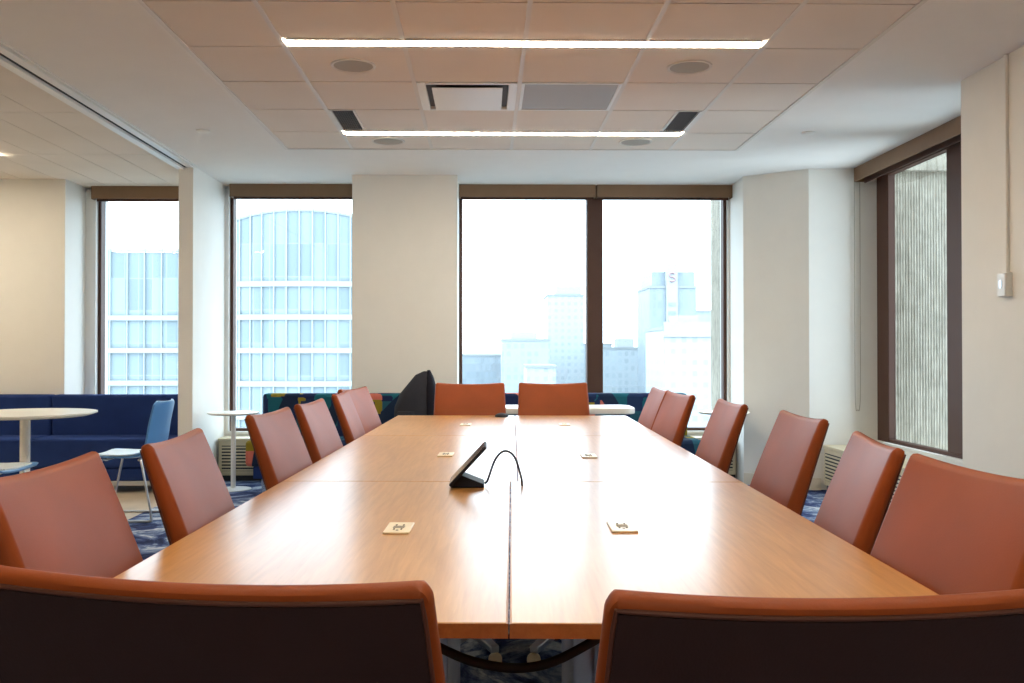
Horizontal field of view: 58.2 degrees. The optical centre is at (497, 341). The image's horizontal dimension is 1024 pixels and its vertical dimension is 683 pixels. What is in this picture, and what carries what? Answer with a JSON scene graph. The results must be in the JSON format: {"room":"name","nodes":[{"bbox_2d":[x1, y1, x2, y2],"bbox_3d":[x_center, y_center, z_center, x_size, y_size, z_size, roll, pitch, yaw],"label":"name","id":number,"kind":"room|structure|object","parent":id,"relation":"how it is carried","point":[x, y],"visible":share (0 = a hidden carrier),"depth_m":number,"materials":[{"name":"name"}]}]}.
{"room":"conference room","nodes":[
{"label":"conference room","id":0,"kind":"room"},
{"bbox_2d":[0,179,87,394],"bbox_3d":[-5.125,-0.087,8.484,2.575,2.700,0.700,0,-1,-1],"label":"wall","id":1,"kind":"structure","parent":0,"point":[43,221],"depth_m":8.15,"materials":[{"name":"paint"}]},
{"bbox_2d":[0,65,178,187],"bbox_3d":[-4.462,-1.603,2.807,3.750,0.220,12.100,0,-1,-1],"label":"ceiling","id":2,"kind":"structure","parent":0,"point":[42,136],"depth_m":6.89,"materials":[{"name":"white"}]},
{"bbox_2d":[91,186,178,201],"bbox_3d":[-3.210,-1.371,8.552,1.085,0.130,0.100,0,-1,-1],"label":"box","id":3,"kind":"object","parent":2,"relation":"attached to","point":[99,193],"visible":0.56,"depth_m":8.50,"materials":[{"name":"brown metal"}]},
{"bbox_2d":[178,166,225,466],"bbox_3d":[-2.599,-0.101,8.258,0.120,2.724,1.220,0,-1,-1],"label":"wall","id":4,"kind":"structure","parent":0,"point":[201,256],"depth_m":7.91,"materials":[{"name":"paint"}]},
{"bbox_2d":[0,39,195,168],"bbox_3d":[-2.512,-1.554,2.222,0.155,0.136,10.880,0,-1,-1],"label":"trim","id":5,"kind":"structure","parent":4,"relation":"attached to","point":[13,60],"depth_m":5.66,"materials":[{"name":"white metal"}]},
{"bbox_2d":[224,434,248,435],"bbox_3d":[-1.915,1.066,8.726,1.262,0.400,0.280,0,-1,-1],"label":"wall","id":6,"kind":"structure","parent":0,"point":[224,434],"depth_m":8.58,"materials":[{"name":"white paint"}]},
{"bbox_2d":[224,190,248,433],"bbox_3d":[-1.914,-0.275,8.733,1.262,2.280,0.290,0,-1,-1],"label":"window frame","id":7,"kind":"structure","parent":6,"relation":"in","point":[239,430],"depth_m":8.63,"materials":[{"name":"brown metal"}]},
{"bbox_2d":[352,175,458,392],"bbox_3d":[-0.819,-0.099,8.486,0.923,2.724,0.810,0,-1,-1],"label":"wall pillar","id":8,"kind":"structure","parent":0,"point":[405,228],"depth_m":8.09,"materials":[{"name":"paint"}]},
{"bbox_2d":[113,480,826,682],"bbox_3d":[-1.462,1.268,2.819,9.750,0.120,12.100,0,-1,-1],"label":"floor","id":9,"kind":"structure","parent":0,"point":[151,538],"depth_m":5.43,"materials":[{"name":"blue carpet"}]},
{"bbox_2d":[0,462,37,473],"bbox_3d":[-3.186,0.820,5.691,0.493,0.832,0.450,0,-1,-1],"label":"shell chair","id":10,"kind":"object","parent":9,"relation":"on","point":[13,467],"visible":0.59,"depth_m":5.76,"materials":[{"name":"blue plastic"}]},
{"bbox_2d":[0,394,54,476],"bbox_3d":[-4.519,0.860,7.856,1.282,0.795,0.525,0,-1,-1],"label":"sofa","id":11,"kind":"object","parent":9,"relation":"on","point":[9,429],"visible":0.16,"depth_m":7.99,"materials":[{"name":"blue fabric"}]},
{"bbox_2d":[0,408,97,473],"bbox_3d":[-3.352,0.873,6.528,0.950,0.742,0.950,0,-1,-1],"label":"round table","id":12,"kind":"object","parent":9,"relation":"on","point":[25,415],"visible":0.42,"depth_m":6.50,"materials":[{"name":"white laminate"}]},
{"bbox_2d":[0,451,142,577],"bbox_3d":[-0.631,0.722,1.850,0.603,0.952,0.529,0,-1,-1],"label":"chair","id":13,"kind":"object","parent":9,"relation":"on","point":[67,517],"visible":0.52,"depth_m":1.83,"materials":[{"name":"brown leather"}]},
{"bbox_2d":[30,394,177,485],"bbox_3d":[-3.269,0.860,7.872,1.202,0.795,0.525,0,-1,-1],"label":"sofa","id":14,"kind":"object","parent":9,"relation":"on","point":[121,420],"visible":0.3,"depth_m":7.99,"materials":[{"name":"blue fabric"}]},
{"bbox_2d":[98,399,174,522],"bbox_3d":[-2.566,0.828,6.509,0.493,0.832,0.450,0,-1,-1],"label":"shell chair","id":15,"kind":"object","parent":9,"relation":"on","point":[158,429],"visible":0.63,"depth_m":6.41,"materials":[{"name":"blue plastic"}]},
{"bbox_2d":[140,428,234,544],"bbox_3d":[-0.590,0.728,2.485,0.603,0.952,0.529,0,-1,-3],"label":"chair","id":16,"kind":"object","parent":9,"relation":"on","point":[190,491],"visible":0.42,"depth_m":2.37,"materials":[{"name":"brown leather"}]},
{"bbox_2d":[0,565,445,682],"bbox_3d":[-0.265,0.715,1.213,0.529,0.952,0.603,0,-1,8],"label":"chair","id":17,"kind":"object","parent":9,"relation":"on","point":[55,627],"visible":1,"depth_m":0.93,"materials":[{"name":"brown leather"}]},
{"bbox_2d":[207,411,258,491],"bbox_3d":[-2.244,0.929,7.822,0.430,0.655,0.430,0,-1,-1],"label":"side table","id":18,"kind":"object","parent":9,"relation":"on","point":[233,488],"visible":0.88,"depth_m":7.80,"materials":[{"name":"white metal"}]},
{"bbox_2d":[218,436,261,480],"bbox_3d":[-1.912,1.070,8.439,1.228,0.385,0.252,0,-1,-1],"label":"heater","id":19,"kind":"object","parent":9,"relation":"on","point":[244,472],"visible":0.31,"depth_m":8.32,"materials":[{"name":"beige metal"}]},
{"bbox_2d":[221,446,252,470],"bbox_3d":[-1.910,1.057,8.321,1.168,0.230,0.010,0,-1,-1],"label":"grille","id":20,"kind":"object","parent":19,"relation":"attached to","point":[241,465],"depth_m":8.31,"materials":[{"name":"beige metal"}]},
{"bbox_2d":[244,407,311,489],"bbox_3d":[-0.588,0.738,3.469,0.603,0.952,0.529,0,-1,3],"label":"chair","id":21,"kind":"object","parent":9,"relation":"on","point":[279,447],"visible":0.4,"depth_m":3.38,"materials":[{"name":"brown leather"}]},
{"bbox_2d":[114,481,509,682],"bbox_3d":[-0.353,0.829,2.289,0.768,0.746,1.605,0,-1,1],"label":"conference table","id":22,"kind":"object","parent":9,"relation":"on","point":[453,540],"visible":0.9,"depth_m":2.08,"materials":[{"name":"brown wood"}]},
{"bbox_2d":[383,522,414,533],"bbox_3d":[-0.242,0.460,2.268,0.064,0.005,0.130,0,-1,1],"label":"power outlet","id":23,"kind":"object","parent":22,"relation":"attached to","point":[392,527],"depth_m":2.26,"materials":[{"name":"brown plastic"}]},
{"bbox_2d":[449,442,486,487],"bbox_3d":[-0.094,0.401,2.995,0.120,0.136,0.170,0,-1,-1],"label":"console","id":24,"kind":"object","parent":22,"relation":"on","point":[460,479],"visible":1,"depth_m":2.94,"materials":[{"name":"black plastic"}]},
{"bbox_2d":[484,450,522,485],"bbox_3d":[0.021,0.413,2.992,0.128,0.121,0.007,0,-1,-1],"label":"cable","id":25,"kind":"object","parent":24,"relation":"attached to","point":[508,451],"visible":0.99,"depth_m":2.99,"materials":[{"name":"black plastic"}]},
{"bbox_2d":[440,639,599,672],"bbox_3d":[-0.022,0.553,1.743,0.687,0.129,0.080,0,-1,-1],"label":"power cable","id":26,"kind":"object","parent":22,"relation":"hanging from","point":[456,655],"visible":0.46,"depth_m":1.71,"materials":[{"name":"black rubber"}]},
{"bbox_2d":[294,398,342,463],"bbox_3d":[-0.566,0.744,4.136,0.603,0.952,0.529,0,-1,2],"label":"chair","id":27,"kind":"object","parent":9,"relation":"on","point":[321,438],"visible":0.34,"depth_m":4.03,"materials":[{"name":"brown leather"}]},
{"bbox_2d":[331,390,365,444],"bbox_3d":[-0.578,0.753,5.026,0.603,0.952,0.529,0,-1,-2],"label":"chair","id":28,"kind":"object","parent":9,"relation":"on","point":[350,423],"visible":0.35,"depth_m":4.86,"materials":[{"name":"brown leather"}]},
{"bbox_2d":[337,386,381,432],"bbox_3d":[-0.610,0.758,5.588,0.603,0.952,0.529,0,-1,10],"label":"chair","id":29,"kind":"object","parent":9,"relation":"on","point":[362,400],"visible":0.24,"depth_m":5.67,"materials":[{"name":"brown leather"}]},
{"bbox_2d":[284,435,517,661],"bbox_3d":[-0.315,0.845,3.926,0.793,0.746,1.666,0,-1,1],"label":"conference table","id":30,"kind":"object","parent":9,"relation":"on","point":[367,457],"visible":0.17,"depth_m":3.65,"materials":[{"name":"brown wood"}]},
{"bbox_2d":[437,452,453,456],"bbox_3d":[-0.216,0.475,3.873,0.064,0.005,0.130,0,-1,1],"label":"power outlet","id":31,"kind":"object","parent":30,"relation":"attached to","point":[441,454],"depth_m":3.85,"materials":[{"name":"brown plastic"}]},
{"bbox_2d":[365,415,515,435],"bbox_3d":[-0.289,0.861,5.500,0.793,0.746,1.477,0,-1,1],"label":"conference table","id":32,"kind":"object","parent":9,"relation":"on","point":[400,425],"visible":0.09,"depth_m":5.33,"materials":[{"name":"brown wood"}]},
{"bbox_2d":[460,423,470,425],"bbox_3d":[-0.187,0.491,5.444,0.064,0.005,0.130,0,-1,1],"label":"power outlet","id":33,"kind":"object","parent":32,"relation":"attached to","point":[462,424],"depth_m":5.41,"materials":[{"name":"brown plastic"}]},
{"bbox_2d":[495,413,507,416],"bbox_3d":[0.029,0.487,6.126,0.090,0.025,0.120,0,-1,-1],"label":"computer mouse","id":34,"kind":"object","parent":32,"relation":"on","point":[498,414],"visible":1,"depth_m":6.08,"materials":[{"name":"black plastic"}]},
{"bbox_2d":[434,383,505,414],"bbox_3d":[-0.188,0.764,6.213,0.529,0.952,0.603,0,-1,-1],"label":"chair","id":35,"kind":"object","parent":9,"relation":"on","point":[450,399],"visible":0.38,"depth_m":6.43,"materials":[{"name":"brown leather"}]},
{"bbox_2d":[246,393,700,492],"bbox_3d":[-0.182,0.851,7.758,3.720,0.810,0.615,0,-1,-1],"label":"bench","id":36,"kind":"object","parent":9,"relation":"on","point":[384,403],"visible":0.11,"depth_m":7.90,"materials":[{"name":"fabric"}]},
{"bbox_2d":[394,370,435,416],"bbox_3d":[-0.679,0.520,7.638,0.381,0.565,0.321,0,-1,-1],"label":"bag","id":37,"kind":"object","parent":36,"relation":"on","point":[418,397],"visible":0.53,"depth_m":7.54,"materials":[{"name":"grey fabric"}]},
{"bbox_2d":[518,382,589,415],"bbox_3d":[0.400,0.765,6.260,0.529,0.952,0.603,0,-1,-1],"label":"chair","id":38,"kind":"object","parent":9,"relation":"on","point":[570,399],"visible":0.41,"depth_m":6.48,"materials":[{"name":"brown leather"}]},
{"bbox_2d":[506,405,634,413],"bbox_3d":[0.526,0.876,7.119,1.040,0.748,0.440,0,-1,-1],"label":"work table","id":39,"kind":"object","parent":9,"relation":"on","point":[510,409],"visible":0.23,"depth_m":6.91,"materials":[{"name":"white laminate"}]},
{"bbox_2d":[515,415,660,435],"bbox_3d":[0.484,0.861,5.487,0.751,0.746,1.477,0,-1,1],"label":"conference table","id":40,"kind":"object","parent":9,"relation":"on","point":[525,425],"visible":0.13,"depth_m":5.33,"materials":[{"name":"brown wood"}]},
{"bbox_2d":[558,423,569,425],"bbox_3d":[0.398,0.491,5.451,0.064,0.005,0.130,0,-1,1],"label":"power outlet","id":41,"kind":"object","parent":40,"relation":"attached to","point":[559,424],"depth_m":5.41,"materials":[{"name":"brown"}]},
{"bbox_2d":[517,435,735,479],"bbox_3d":[0.923,1.071,8.477,2.508,0.385,0.252,0,-1,-1],"label":"heater","id":42,"kind":"object","parent":9,"relation":"on","point":[732,470],"visible":0.07,"depth_m":8.38,"materials":[{"name":"beige"}]},
{"bbox_2d":[516,436,740,661],"bbox_3d":[0.459,0.845,3.914,0.751,0.746,1.666,0,-1,1],"label":"conference table","id":43,"kind":"object","parent":9,"relation":"on","point":[539,458],"visible":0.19,"depth_m":3.62,"materials":[{"name":"brown wood"}]},
{"bbox_2d":[580,454,597,457],"bbox_3d":[0.380,0.475,3.821,0.064,0.005,0.130,0,-1,1],"label":"power outlet","id":44,"kind":"object","parent":43,"relation":"attached to","point":[581,455],"depth_m":3.81,"materials":[{"name":"brown"}]},
{"bbox_2d":[638,387,668,429],"bbox_3d":[0.704,0.757,5.518,0.603,0.952,0.529,0,-1,0],"label":"chair","id":45,"kind":"object","parent":9,"relation":"on","point":[656,396],"visible":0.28,"depth_m":5.50,"materials":[{"name":"brown leather"}]},
{"bbox_2d":[652,391,695,446],"bbox_3d":[0.711,0.752,4.938,0.603,0.952,0.529,0,-1,-4],"label":"chair","id":46,"kind":"object","parent":9,"relation":"on","point":[673,416],"visible":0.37,"depth_m":4.85,"materials":[{"name":"brown leather"}]},
{"bbox_2d":[695,399,747,473],"bbox_3d":[0.776,0.744,4.134,0.603,0.952,0.529,0,-1,1],"label":"chair","id":47,"kind":"object","parent":9,"relation":"on","point":[719,440],"visible":0.37,"depth_m":4.01,"materials":[{"name":"brown leather"}]},
{"bbox_2d":[698,410,749,414],"bbox_3d":[1.946,0.930,7.898,0.430,0.655,0.430,0,-1,-1],"label":"side table","id":48,"kind":"object","parent":9,"relation":"on","point":[707,412],"visible":0.2,"depth_m":7.83,"materials":[{"name":"white laminate"}]},
{"bbox_2d":[510,482,938,682],"bbox_3d":[0.421,0.829,2.277,0.776,0.746,1.605,0,-1,1],"label":"conference table","id":49,"kind":"object","parent":9,"relation":"on","point":[572,544],"visible":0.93,"depth_m":2.02,"materials":[{"name":"brown wood"}]},
{"bbox_2d":[607,521,637,532],"bbox_3d":[0.310,0.460,2.285,0.064,0.005,0.130,0,-1,1],"label":"power outlet","id":50,"kind":"object","parent":49,"relation":"attached to","point":[612,526],"depth_m":2.27,"materials":[{"name":"brown"}]},
{"bbox_2d":[750,410,828,514],"bbox_3d":[0.815,0.736,3.296,0.603,0.952,0.529,0,-1,1],"label":"chair","id":51,"kind":"object","parent":9,"relation":"on","point":[784,472],"visible":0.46,"depth_m":3.19,"materials":[{"name":"brown leather"}]},
{"bbox_2d":[595,589,1023,682],"bbox_3d":[0.330,0.715,1.161,0.529,0.952,0.603,0,-1,-3],"label":"chair","id":52,"kind":"object","parent":9,"relation":"on","point":[646,637],"visible":1,"depth_m":0.87,"materials":[{"name":"brown leather"}]},
{"bbox_2d":[814,431,905,554],"bbox_3d":[0.704,0.727,2.420,0.603,0.952,0.529,0,-1,10],"label":"chair","id":53,"kind":"object","parent":9,"relation":"on","point":[855,504],"visible":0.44,"depth_m":2.27,"materials":[{"name":"brown leather"}]},
{"bbox_2d":[823,445,908,502],"bbox_3d":[2.888,1.051,6.519,0.252,0.385,2.488,0,-1,-1],"label":"heater","id":54,"kind":"object","parent":9,"relation":"on","point":[833,454],"visible":0.1,"depth_m":7.59,"materials":[{"name":"beige metal"}]},
{"bbox_2d":[870,453,1023,594],"bbox_3d":[0.666,0.721,1.784,0.603,0.952,0.529,0,-1,-4],"label":"chair","id":55,"kind":"object","parent":9,"relation":"on","point":[949,528],"visible":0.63,"depth_m":1.78,"materials":[{"name":"brown leather"}]},
{"bbox_2d":[0,0,1023,185],"bbox_3d":[0.472,-1.615,2.872,5.880,0.202,12.100,0,-1,-1],"label":"ceiling","id":56,"kind":"structure","parent":0,"point":[870,78],"depth_m":5.20,"materials":[{"name":"paint"}]},
{"bbox_2d":[196,129,209,133],"bbox_3d":[-2.065,-1.474,6.458,0.096,0.013,0.096,0,-1,-1],"label":"sprinkler","id":57,"kind":"object","parent":56,"relation":"attached to","point":[204,131],"visible":1,"depth_m":6.43,"materials":[{"name":"white plastic"}]},
{"bbox_2d":[229,184,351,199],"bbox_3d":[-1.881,-1.395,8.570,1.195,0.130,0.100,0,-1,-1],"label":"box","id":58,"kind":"object","parent":56,"relation":"attached to","point":[238,191],"visible":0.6,"depth_m":8.52,"materials":[{"name":"brown metal"}]},
{"bbox_2d":[328,109,365,130],"bbox_3d":[-1.004,-1.493,6.184,0.168,0.021,0.544,0,-1,-1],"label":"ceiling vent","id":59,"kind":"object","parent":56,"relation":"in","point":[346,119],"visible":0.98,"depth_m":6.17,"materials":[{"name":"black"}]},
{"bbox_2d":[333,111,361,129],"bbox_3d":[-1.006,-1.490,6.184,0.123,0.011,0.528,0,-1,-1],"label":"grille","id":60,"kind":"object","parent":59,"relation":"attached to","point":[346,120],"depth_m":6.19,"materials":[{"name":"grey metal"}]},
{"bbox_2d":[331,58,375,72],"bbox_3d":[-0.781,-1.495,4.995,0.244,0.009,0.244,0,-1,-1],"label":"ceiling speaker","id":61,"kind":"object","parent":56,"relation":"attached to","point":[348,65],"visible":1,"depth_m":4.98,"materials":[{"name":"white"}]},
{"bbox_2d":[334,60,372,71],"bbox_3d":[-0.781,-1.496,4.995,0.212,0.005,0.212,0,-1,-1],"label":"grille","id":62,"kind":"object","parent":61,"relation":"attached to","point":[339,65],"depth_m":4.98,"materials":[{"name":"grey"}]},
{"bbox_2d":[372,137,404,145],"bbox_3d":[-0.805,-1.477,6.795,0.244,0.009,0.244,0,-1,-1],"label":"ceiling speaker","id":63,"kind":"object","parent":56,"relation":"attached to","point":[389,141],"visible":1,"depth_m":6.79,"materials":[{"name":"white"}]},
{"bbox_2d":[374,139,402,144],"bbox_3d":[-0.805,-1.478,6.795,0.212,0.005,0.212,0,-1,-1],"label":"grille","id":64,"kind":"object","parent":63,"relation":"attached to","point":[377,141],"depth_m":6.80,"materials":[{"name":"grey"}]},
{"bbox_2d":[416,82,517,110],"bbox_3d":[-0.179,-1.495,5.613,0.586,0.030,0.603,0,-1,-1],"label":"ceiling vent","id":65,"kind":"object","parent":56,"relation":"in","point":[464,96],"visible":0.96,"depth_m":5.56,"materials":[{"name":"white metal"}]},
{"bbox_2d":[345,131,680,135],"bbox_3d":[0.114,-1.489,6.547,2.380,0.026,0.084,0,-1,-1],"label":"recessed light","id":66,"kind":"object","parent":56,"relation":"in","point":[660,133],"visible":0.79,"depth_m":6.53,"materials":[{"name":"white plastic"}]},
{"bbox_2d":[286,38,762,47],"bbox_3d":[0.139,-1.508,4.627,2.380,0.026,0.084,0,-1,-1],"label":"recessed light","id":67,"kind":"object","parent":56,"relation":"in","point":[291,41],"visible":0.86,"depth_m":4.61,"materials":[{"name":"white plastic"}]},
{"bbox_2d":[459,184,595,199],"bbox_3d":[0.282,-1.395,8.598,1.270,0.130,0.100,0,-1,-1],"label":"box","id":68,"kind":"object","parent":56,"relation":"attached to","point":[466,191],"visible":1,"depth_m":8.55,"materials":[{"name":"brown metal"}]},
{"bbox_2d":[518,82,622,110],"bbox_3d":[0.431,-1.498,5.621,0.586,0.021,0.603,0,-1,-1],"label":"ceiling vent","id":69,"kind":"object","parent":56,"relation":"in","point":[534,96],"visible":0.96,"depth_m":5.60,"materials":[{"name":"white metal"}]},
{"bbox_2d":[619,138,651,145],"bbox_3d":[1.025,-1.477,6.819,0.244,0.009,0.244,0,-1,-1],"label":"ceiling speaker","id":70,"kind":"object","parent":56,"relation":"attached to","point":[630,141],"visible":1,"depth_m":6.80,"materials":[{"name":"white"}]},
{"bbox_2d":[621,139,649,144],"bbox_3d":[1.025,-1.478,6.819,0.212,0.005,0.212,0,-1,-1],"label":"grille","id":71,"kind":"object","parent":70,"relation":"attached to","point":[625,141],"depth_m":6.81,"materials":[{"name":"grey"}]},
{"bbox_2d":[596,185,732,199],"bbox_3d":[1.562,-1.395,8.615,1.270,0.130,0.100,0,-1,-1],"label":"box","id":72,"kind":"object","parent":56,"relation":"attached to","point":[603,192],"visible":0.98,"depth_m":8.57,"materials":[{"name":"brown metal"}]},
{"bbox_2d":[661,110,702,131],"bbox_3d":[1.240,-1.493,6.213,0.168,0.021,0.544,0,-1,-1],"label":"ceiling vent","id":73,"kind":"object","parent":56,"relation":"in","point":[681,120],"visible":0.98,"depth_m":6.20,"materials":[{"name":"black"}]},
{"bbox_2d":[664,112,697,130],"bbox_3d":[1.238,-1.490,6.213,0.123,0.011,0.528,0,-1,-1],"label":"grille","id":74,"kind":"object","parent":73,"relation":"attached to","point":[680,121],"depth_m":6.21,"materials":[{"name":"grey metal"}]},
{"bbox_2d":[667,60,711,74],"bbox_3d":[1.049,-1.494,5.019,0.244,0.009,0.244,0,-1,-1],"label":"ceiling speaker","id":75,"kind":"object","parent":56,"relation":"attached to","point":[685,67],"visible":1,"depth_m":5.01,"materials":[{"name":"white"}]},
{"bbox_2d":[670,62,708,72],"bbox_3d":[1.049,-1.495,5.019,0.212,0.005,0.212,0,-1,-1],"label":"grille","id":76,"kind":"object","parent":75,"relation":"attached to","point":[676,67],"depth_m":5.01,"materials":[{"name":"grey metal"}]},
{"bbox_2d":[801,131,815,134],"bbox_3d":[2.204,-1.474,6.514,0.096,0.013,0.096,0,-1,-1],"label":"sprinkler","id":77,"kind":"object","parent":56,"relation":"attached to","point":[804,132],"visible":1,"depth_m":6.49,"materials":[{"name":"white plastic"}]},
{"bbox_2d":[854,115,960,410],"bbox_3d":[3.084,-0.452,6.550,0.100,2.057,2.468,0,-1,-1],"label":"roller blind","id":78,"kind":"object","parent":56,"relation":"attached to","point":[947,134],"visible":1,"depth_m":6.91,"materials":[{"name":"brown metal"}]},
{"bbox_2d":[730,169,877,489],"bbox_3d":[2.750,-0.100,8.363,1.140,2.724,1.150,0,-1,-1],"label":"wall","id":79,"kind":"structure","parent":0,"point":[792,232],"depth_m":7.84,"materials":[{"name":"paint"}]},
{"bbox_2d":[744,473,809,489],"bbox_3d":[2.413,1.208,7.960,0.583,0.100,0.015,0,-1,37],"label":"baseboard","id":80,"kind":"structure","parent":79,"relation":"attached to","point":[748,477],"depth_m":8.10,"materials":[{"name":"paint"}]},
{"bbox_2d":[810,478,820,489],"bbox_3d":[2.690,1.206,7.782,0.095,0.100,0.025,0,-1,-1],"label":"baseboard","id":81,"kind":"structure","parent":79,"relation":"attached to","point":[815,484],"depth_m":7.77,"materials":[{"name":"paint"}]},
{"bbox_2d":[904,450,962,466],"bbox_3d":[3.279,1.044,6.524,0.170,0.400,2.540,0,-1,-1],"label":"wall","id":82,"kind":"structure","parent":0,"point":[908,454],"depth_m":6.71,"materials":[{"name":"white paint"}]},
{"bbox_2d":[876,141,962,463],"bbox_3d":[3.245,-0.296,6.537,0.102,2.280,2.520,0,-1,-1],"label":"window","id":83,"kind":"structure","parent":82,"relation":"in","point":[886,315],"depth_m":7.16,"materials":[{"name":"brown metal"}]},
{"bbox_2d":[961,45,1023,478],"bbox_3d":[3.074,-0.172,1.052,0.725,2.724,8.420,0,-1,-1],"label":"wall","id":84,"kind":"structure","parent":0,"point":[992,325],"depth_m":4.95,"materials":[{"name":"paint"}]},
{"bbox_2d":[997,272,1012,296],"bbox_3d":[2.640,-0.296,4.788,0.044,0.125,0.076,0,-1,-1],"label":"wall control","id":85,"kind":"object","parent":84,"relation":"attached to","point":[1004,280],"visible":1,"depth_m":4.75,"materials":[{"name":"white plastic"}]},
{"bbox_2d":[1003,54,1009,271],"bbox_3d":[2.653,-0.928,4.793,0.018,1.139,0.020,0,-1,-1],"label":"conduit","id":86,"kind":"object","parent":84,"relation":"attached to","point":[1005,57],"visible":1,"depth_m":4.79,"materials":[{"name":"metal"}]},
{"bbox_3d":[-3.253,1.065,8.708,1.175,0.400,0.280,0,-1,-1],"label":"wall","id":87,"kind":"structure","parent":0,"visible":0},
{"bbox_2d":[85,190,107,393],"bbox_3d":[-3.253,-0.275,8.716,1.175,2.280,0.290,0,-1,-1],"label":"window frame","id":88,"kind":"structure","parent":87,"relation":"in","point":[101,205],"depth_m":8.60,"materials":[{"name":"brown metal"}]},
{"bbox_3d":[0.922,1.066,8.763,2.565,0.400,0.280,0,-1,-1],"label":"wall","id":89,"kind":"structure","parent":0,"visible":0},
{"bbox_2d":[459,197,729,433],"bbox_3d":[0.932,-0.274,8.771,2.585,2.280,0.290,0,-1,-1],"label":"window","id":90,"kind":"structure","parent":89,"relation":"in","point":[593,208],"depth_m":8.67,"materials":[{"name":"brown metal"}]},
{"label":"outside","id":91,"kind":"structure","parent":0,"visible":0},
{"bbox_3d":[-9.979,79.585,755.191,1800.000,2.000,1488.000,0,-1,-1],"label":"ground","id":92,"kind":"structure","parent":91,"visible":0},
{"bbox_2d":[108,208,351,426],"bbox_3d":[-27.121,28.946,112.224,36.038,86.671,26.300,0,-1,-1],"label":"glass tower","id":93,"kind":"structure","parent":92,"relation":"on","point":[294,265],"depth_m":100.10,"materials":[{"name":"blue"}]},
{"bbox_2d":[462,354,500,383],"bbox_3d":[-8.517,40.926,459.549,24.785,69.520,30.600,0,-1,-1],"label":"block","id":94,"kind":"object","parent":92,"relation":"on","point":[476,368],"visible":0.18,"depth_m":444.80,"materials":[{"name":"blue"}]},
{"bbox_2d":[500,332,550,392],"bbox_3d":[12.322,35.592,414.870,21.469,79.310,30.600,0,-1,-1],"label":"block","id":95,"kind":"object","parent":92,"relation":"on","point":[522,348],"visible":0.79,"depth_m":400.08,"materials":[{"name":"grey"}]},
{"bbox_2d":[511,332,536,338],"bbox_3d":[11.853,-2.600,411.238,11.478,3.000,10.000,0,-1,-1],"label":"plant","id":96,"kind":"object","parent":95,"relation":"on","point":[514,335],"depth_m":406.28,"materials":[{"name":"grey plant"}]},
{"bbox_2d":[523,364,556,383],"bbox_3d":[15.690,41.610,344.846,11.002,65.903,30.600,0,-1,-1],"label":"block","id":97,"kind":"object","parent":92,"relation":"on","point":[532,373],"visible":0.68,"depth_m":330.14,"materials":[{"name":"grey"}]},
{"bbox_2d":[543,286,584,383],"bbox_3d":[33.451,24.322,465.266,18.209,102.838,30.600,0,-1,-1],"label":"block","id":98,"kind":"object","parent":92,"relation":"on","point":[563,309],"visible":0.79,"depth_m":450.59,"materials":[{"name":"grey"}]},
{"bbox_2d":[584,343,611,382],"bbox_3d":[52.418,38.614,510.383,18.893,75.139,30.600,0,-1,-1],"label":"block","id":99,"kind":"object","parent":92,"relation":"on","point":[604,344],"visible":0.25,"depth_m":495.60,"materials":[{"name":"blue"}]},
{"bbox_2d":[603,339,637,392],"bbox_3d":[58.828,37.107,445.473,20.698,76.881,30.600,0,-1,-1],"label":"block","id":100,"kind":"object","parent":92,"relation":"on","point":[620,361],"visible":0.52,"depth_m":430.69,"materials":[{"name":"grey"}]},
{"bbox_2d":[614,339,633,346],"bbox_3d":[60.890,0.629,441.857,8.039,4.000,10.000,0,-1,-1],"label":"plant","id":101,"kind":"object","parent":100,"relation":"on","point":[617,342],"depth_m":436.83,"materials":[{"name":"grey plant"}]},
{"bbox_2d":[637,264,696,392],"bbox_3d":[72.625,21.555,395.032,20.013,106.995,32.139,0,-1,-1],"label":"office tower","id":102,"kind":"structure","parent":92,"relation":"on","point":[666,294],"depth_m":381.29,"materials":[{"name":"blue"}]},
{"bbox_2d":[645,315,710,426],"bbox_3d":[56.381,33.129,285.308,15.861,81.696,30.900,0,-1,-1],"label":"building","id":103,"kind":"structure","parent":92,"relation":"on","point":[678,353],"depth_m":270.71,"materials":[{"name":"grey"}]},
{"bbox_2d":[696,310,710,321],"bbox_3d":[110.192,30.133,476.224,22.600,91.430,30.600,0,-1,-1],"label":"block","id":104,"kind":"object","parent":92,"relation":"on","point":[703,315],"visible":0.14,"depth_m":461.50,"materials":[{"name":"grey"}]},
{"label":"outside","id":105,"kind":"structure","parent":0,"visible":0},
{"bbox_2d":[711,200,720,409],"bbox_3d":[2.718,1.970,9.228,1.000,8.600,0.580,0,-1,-1],"label":"wall","id":106,"kind":"structure","parent":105,"point":[715,204],"depth_m":9.35,"materials":[{"name":"concrete"}]},
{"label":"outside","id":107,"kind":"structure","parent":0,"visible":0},
{"bbox_2d":[895,153,947,449],"bbox_3d":[4.474,1.662,8.394,2.230,9.200,1.100,0,-1,-1],"label":"wall","id":108,"kind":"structure","parent":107,"point":[920,189],"depth_m":7.91,"materials":[{"name":"concrete"}]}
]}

